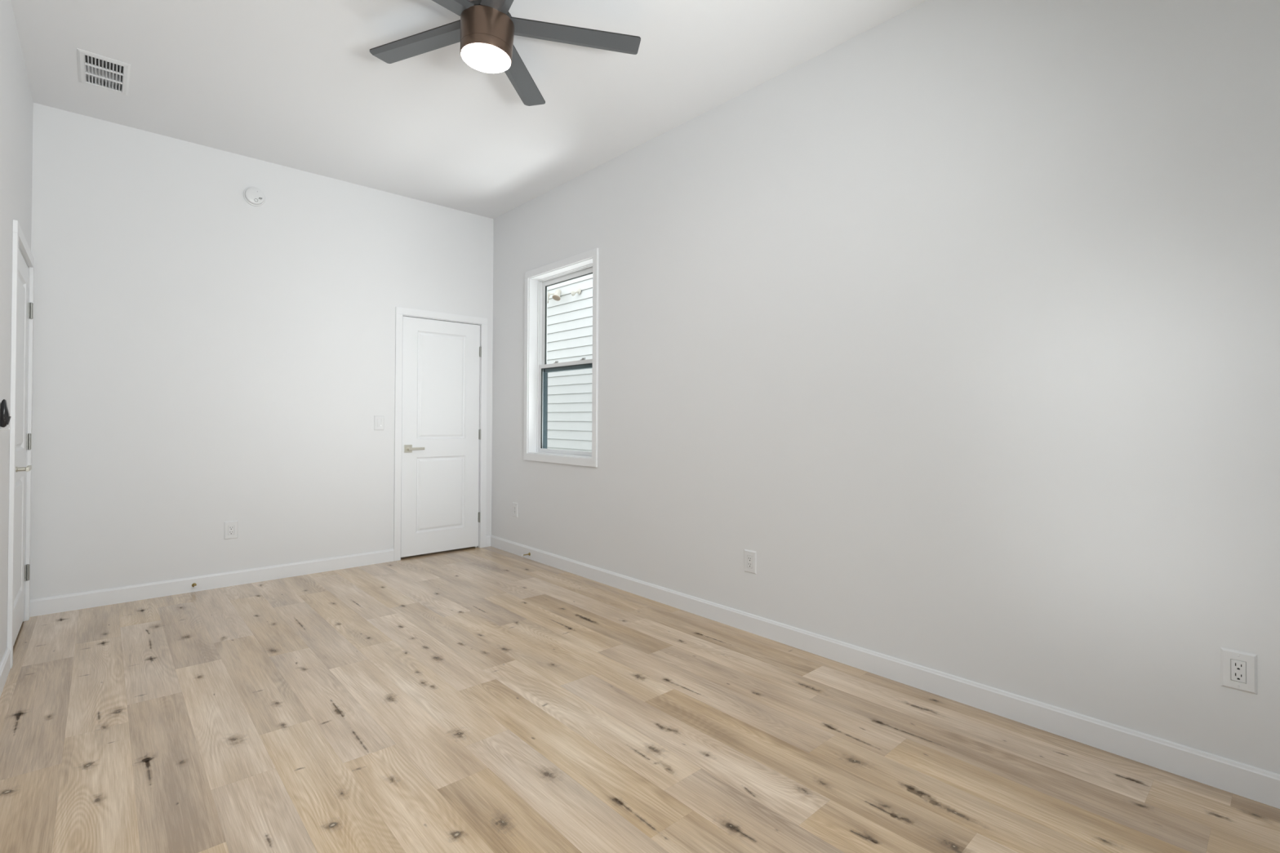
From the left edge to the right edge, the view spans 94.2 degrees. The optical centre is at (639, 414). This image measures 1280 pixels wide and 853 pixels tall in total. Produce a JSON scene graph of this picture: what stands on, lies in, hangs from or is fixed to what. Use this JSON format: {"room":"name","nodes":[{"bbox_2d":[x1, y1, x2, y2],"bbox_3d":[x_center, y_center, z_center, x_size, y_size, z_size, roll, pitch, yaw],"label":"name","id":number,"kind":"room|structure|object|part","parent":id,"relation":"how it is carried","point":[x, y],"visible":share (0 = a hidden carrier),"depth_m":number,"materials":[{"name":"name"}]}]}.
{"room":"empty bedroom","nodes":[
{"label":"empty bedroom","id":0,"kind":"room"},
{"bbox_2d":[0,0,33,663],"bbox_3d":[-1.734,-0.338,1.328,0.160,3.054,6.110,1,-1,-42],"label":"wall","id":1,"kind":"structure","parent":0,"point":[16,104],"depth_m":2.70,"materials":[{"name":"white paint"}]},
{"bbox_2d":[0,648,10,697],"bbox_3d":[-1.293,1.138,0.949,0.013,0.101,4.965,1,-1,-42],"label":"baseboard","id":2,"kind":"structure","parent":1,"relation":"attached to","point":[5,665],"depth_m":2.64,"materials":[{"name":"white paint"}]},
{"bbox_2d":[6,219,34,668],"bbox_3d":[-3.312,0.140,3.109,0.220,2.113,0.940,1,-1,-42],"label":"door","id":3,"kind":"structure","parent":1,"relation":"in","point":[23,260],"depth_m":3.19,"materials":[{"name":"white paint"}]},
{"bbox_3d":[-3.049,0.269,2.940,0.054,0.026,0.133,1,-1,-42],"label":"lever","id":4,"kind":"part","parent":3,"relation":"part of","materials":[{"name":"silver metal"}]},
{"bbox_3d":[-2.678,0.010,2.509,0.032,0.120,0.040,1,-1,-42],"label":"cradle","id":5,"kind":"object","parent":1,"relation":"attached to","visible":0},
{"bbox_2d":[0,399,11,427],"bbox_3d":[-2.676,-0.004,2.511,0.030,0.119,0.038,1,-1,-42],"label":"remote control","id":6,"kind":"object","parent":5,"relation":"in","point":[5,417],"visible":1,"depth_m":2.50,"materials":[{"name":"black plastic"}]},
{"bbox_2d":[29,102,493,599],"bbox_3d":[-2.552,-0.314,4.601,3.022,3.054,0.160,1,-1,-42],"label":"wall","id":7,"kind":"structure","parent":0,"point":[205,357],"depth_m":4.12,"materials":[{"name":"white paint"}]},
{"bbox_2d":[223,520,238,539],"bbox_3d":[-2.877,0.816,4.189,0.083,0.125,0.008,1,-1,-42],"label":"wall outlet","id":8,"kind":"object","parent":7,"relation":"attached to","point":[230,529],"visible":1,"depth_m":4.19,"materials":[{"name":"white plastic"}]},
{"bbox_2d":[228,524,234,535],"bbox_3d":[-2.877,0.816,4.189,0.034,0.067,0.006,1,-1,-42],"label":"receptacle","id":9,"kind":"object","parent":8,"relation":"attached to","point":[231,527],"depth_m":4.19,"materials":[{"name":"white plastic"}]},
{"bbox_2d":[243,186,265,206],"bbox_3d":[-2.768,-1.569,4.277,0.136,0.136,0.037,1,-1,-42],"label":"smoke detector","id":10,"kind":"object","parent":7,"relation":"attached to","point":[254,196],"visible":1,"depth_m":4.26,"materials":[{"name":"white plastic"}]},
{"bbox_2d":[29,535,490,617],"bbox_3d":[-2.501,1.162,4.525,3.022,0.101,0.013,1,-1,-42],"label":"baseboard","id":11,"kind":"structure","parent":7,"relation":"attached to","point":[77,601],"depth_m":4.06,"materials":[{"name":"white paint"}]},
{"bbox_2d":[373,415,384,430],"bbox_3d":[-2.131,0.071,4.865,0.079,0.121,0.010,1,-1,-42],"label":"light switch","id":12,"kind":"object","parent":7,"relation":"attached to","point":[378,420],"visible":1,"depth_m":4.86,"materials":[{"name":"white plastic"}]},
{"bbox_2d":[393,306,487,560],"bbox_3d":[-1.768,0.166,5.268,0.833,2.113,0.220,1,-1,-42],"label":"door","id":13,"kind":"structure","parent":7,"relation":"in","point":[441,403],"depth_m":5.22,"materials":[{"name":"white paint"}]},
{"bbox_3d":[-1.958,0.291,5.026,0.066,0.066,0.008,1,-1,-42],"label":"handle","id":14,"kind":"part","parent":13,"relation":"part of","materials":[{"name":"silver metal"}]},
{"bbox_3d":[-1.897,0.292,5.039,0.133,0.026,0.054,1,-1,-42],"label":"lever","id":15,"kind":"part","parent":13,"relation":"part of","materials":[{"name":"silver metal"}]},
{"bbox_2d":[11,0,927,218],"bbox_3d":[-0.494,-1.900,2.350,3.342,0.100,6.270,1,-1,-42],"label":"ceiling","id":16,"kind":"structure","parent":0,"point":[296,84],"depth_m":3.25,"materials":[{"name":"white paint"}]},
{"bbox_2d":[76,48,130,95],"bbox_3d":[-2.914,-1.902,3.238,0.207,0.112,0.410,1,-1,-42],"label":"ceiling vent","id":17,"kind":"object","parent":16,"relation":"in","point":[92,60],"visible":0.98,"depth_m":3.24,"materials":[{"name":"white plastic"}]},
{"bbox_2d":[369,0,640,106],"bbox_3d":[-0.637,-1.690,2.540,1.297,0.316,1.236,1,-1,-28],"label":"ceiling fan","id":18,"kind":"object","parent":16,"relation":"hanging from","point":[485,30],"visible":1,"depth_m":2.62,"materials":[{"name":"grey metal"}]},
{"bbox_3d":[-1.006,-1.711,2.749,0.567,0.015,0.121,2,-1,26],"label":"blade","id":19,"kind":"part","parent":18,"relation":"part of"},
{"bbox_3d":[-0.925,-1.712,2.306,0.121,0.015,0.567,2,-1,44],"label":"blade","id":20,"kind":"part","parent":18,"relation":"part of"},
{"bbox_3d":[-0.660,-1.714,2.583,0.210,0.031,0.210,3,-1,-42],"label":"rotor plate","id":21,"kind":"part","parent":18,"relation":"part of","materials":[{"name":"brown metal"}]},
{"bbox_3d":[-0.479,-1.693,2.245,0.121,0.015,0.567,3,-1,-28],"label":"blade","id":22,"kind":"part","parent":18,"relation":"part of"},
{"bbox_3d":[-0.609,-1.692,2.963,0.121,0.015,0.567,2,-1,8],"label":"blade","id":23,"kind":"part","parent":18,"relation":"part of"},
{"bbox_3d":[-0.283,-1.681,2.651,0.567,0.015,0.121,3,-1,-10],"label":"blade","id":24,"kind":"part","parent":18,"relation":"part of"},
{"bbox_2d":[0,546,1279,852],"bbox_3d":[-1.336,1.260,2.343,4.742,0.121,7.410,1,-1,-42],"label":"floor","id":25,"kind":"structure","parent":0,"point":[470,700],"depth_m":2.17,"materials":[{"name":"brown wood"}]},
{"bbox_2d":[491,0,1279,774],"bbox_3d":[0.624,-0.308,3.464,0.160,3.054,6.110,1,-1,-42],"label":"wall","id":26,"kind":"structure","parent":0,"point":[960,319],"depth_m":2.50,"materials":[{"name":"white paint"}]},
{"bbox_2d":[512,502,518,517],"bbox_3d":[-1.096,0.840,5.223,0.008,0.125,0.083,1,-1,-42],"label":"wall outlet","id":27,"kind":"object","parent":26,"relation":"attached to","point":[515,505],"visible":1,"depth_m":5.21,"materials":[{"name":"white plastic"}]},
{"bbox_2d":[523,247,598,466],"bbox_3d":[-0.587,-0.415,4.798,0.187,1.613,1.005,1,-1,-42],"label":"window","id":28,"kind":"structure","parent":26,"relation":"in","point":[537,281],"depth_m":5.07,"materials":[{"name":"white paint"}]},
{"bbox_3d":[-0.552,-0.416,4.830,0.092,1.495,0.905,1,-1,-42],"label":"frame","id":29,"kind":"part","parent":28,"relation":"part of","materials":[{"name":"white plastic"}]},
{"bbox_3d":[-0.572,-0.051,4.811,0.024,0.748,0.877,1,-1,-42],"label":"sash","id":30,"kind":"part","parent":28,"relation":"part of","materials":[{"name":"white plastic"}]},
{"bbox_3d":[-0.547,-0.754,4.836,0.024,0.782,0.869,1,-1,-42],"label":"sash","id":31,"kind":"part","parent":28,"relation":"part of","materials":[{"name":"white plastic"}]},
{"bbox_3d":[-0.542,-0.042,4.838,0.056,0.727,0.864,1,-1,-42],"label":"screen frame","id":32,"kind":"part","parent":28,"relation":"part of","materials":[{"name":"grey metal"}]},
{"bbox_2d":[744,549,756,574],"bbox_3d":[0.616,0.826,3.332,0.008,0.125,0.083,1,-1,-42],"label":"wall outlet","id":33,"kind":"object","parent":26,"relation":"attached to","point":[750,557],"visible":1,"depth_m":3.33,"materials":[{"name":"white plastic"}]},
{"bbox_2d":[747,555,752,568],"bbox_3d":[0.616,0.826,3.332,0.006,0.067,0.034,1,-1,-42],"label":"receptacle","id":34,"kind":"object","parent":33,"relation":"attached to","point":[749,557],"depth_m":3.33,"materials":[{"name":"white plastic"}]},
{"bbox_2d":[490,535,1279,808],"bbox_3d":[0.607,1.167,3.334,0.013,0.101,5.950,1,-1,-42],"label":"baseboard","id":35,"kind":"structure","parent":26,"relation":"attached to","point":[1245,780],"depth_m":2.45,"materials":[{"name":"white paint"}]},
{"bbox_2d":[1220,647,1257,694],"bbox_3d":[1.911,0.820,1.901,0.008,0.125,0.083,1,-1,-42],"label":"wall outlet","id":36,"kind":"object","parent":26,"relation":"attached to","point":[1238,669],"visible":1,"depth_m":1.90,"materials":[{"name":"white plastic"}]},
{"bbox_2d":[1231,658,1246,683],"bbox_3d":[1.911,0.820,1.901,0.006,0.067,0.034,1,-1,-42],"label":"receptacle","id":37,"kind":"object","parent":36,"relation":"attached to","point":[1238,666],"depth_m":1.90,"materials":[{"name":"white plastic"}]},
{"label":"outside","id":38,"kind":"structure","parent":0,"visible":0},
{"bbox_3d":[-1.388,1.787,5.538,28.000,0.120,28.000,1,-1,-42],"label":"ground","id":39,"kind":"structure","parent":38,"visible":0},
{"bbox_2d":[546,273,592,452],"bbox_3d":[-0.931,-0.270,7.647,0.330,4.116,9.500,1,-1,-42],"label":"neighbouring house","id":40,"kind":"structure","parent":39,"relation":"on","point":[570,318],"depth_m":7.36,"materials":[{"name":"white"}]},
{"bbox_2d":[547,288,560,302],"bbox_3d":[-1.099,-1.499,7.500,0.167,0.173,0.369,1,-1,-42],"label":"security light","id":41,"kind":"object","parent":40,"relation":"attached to","point":[556,295],"visible":0.65,"depth_m":7.38,"materials":[{"name":"paint"}]},
{"bbox_3d":[-1.037,-1.442,7.377,0.095,0.059,0.105,1,-1,-42],"label":"bulb","id":42,"kind":"part","parent":41,"relation":"part of","materials":[{"name":"beige glass"}]},
{"bbox_2d":[570,288,581,296],"bbox_3d":[-0.777,-1.479,7.215,0.126,0.093,0.061,0,0,-6],"label":"sensor","id":43,"kind":"object","parent":40,"relation":"attached to","point":[579,291],"visible":1,"depth_m":7.20,"materials":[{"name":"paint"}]}
]}

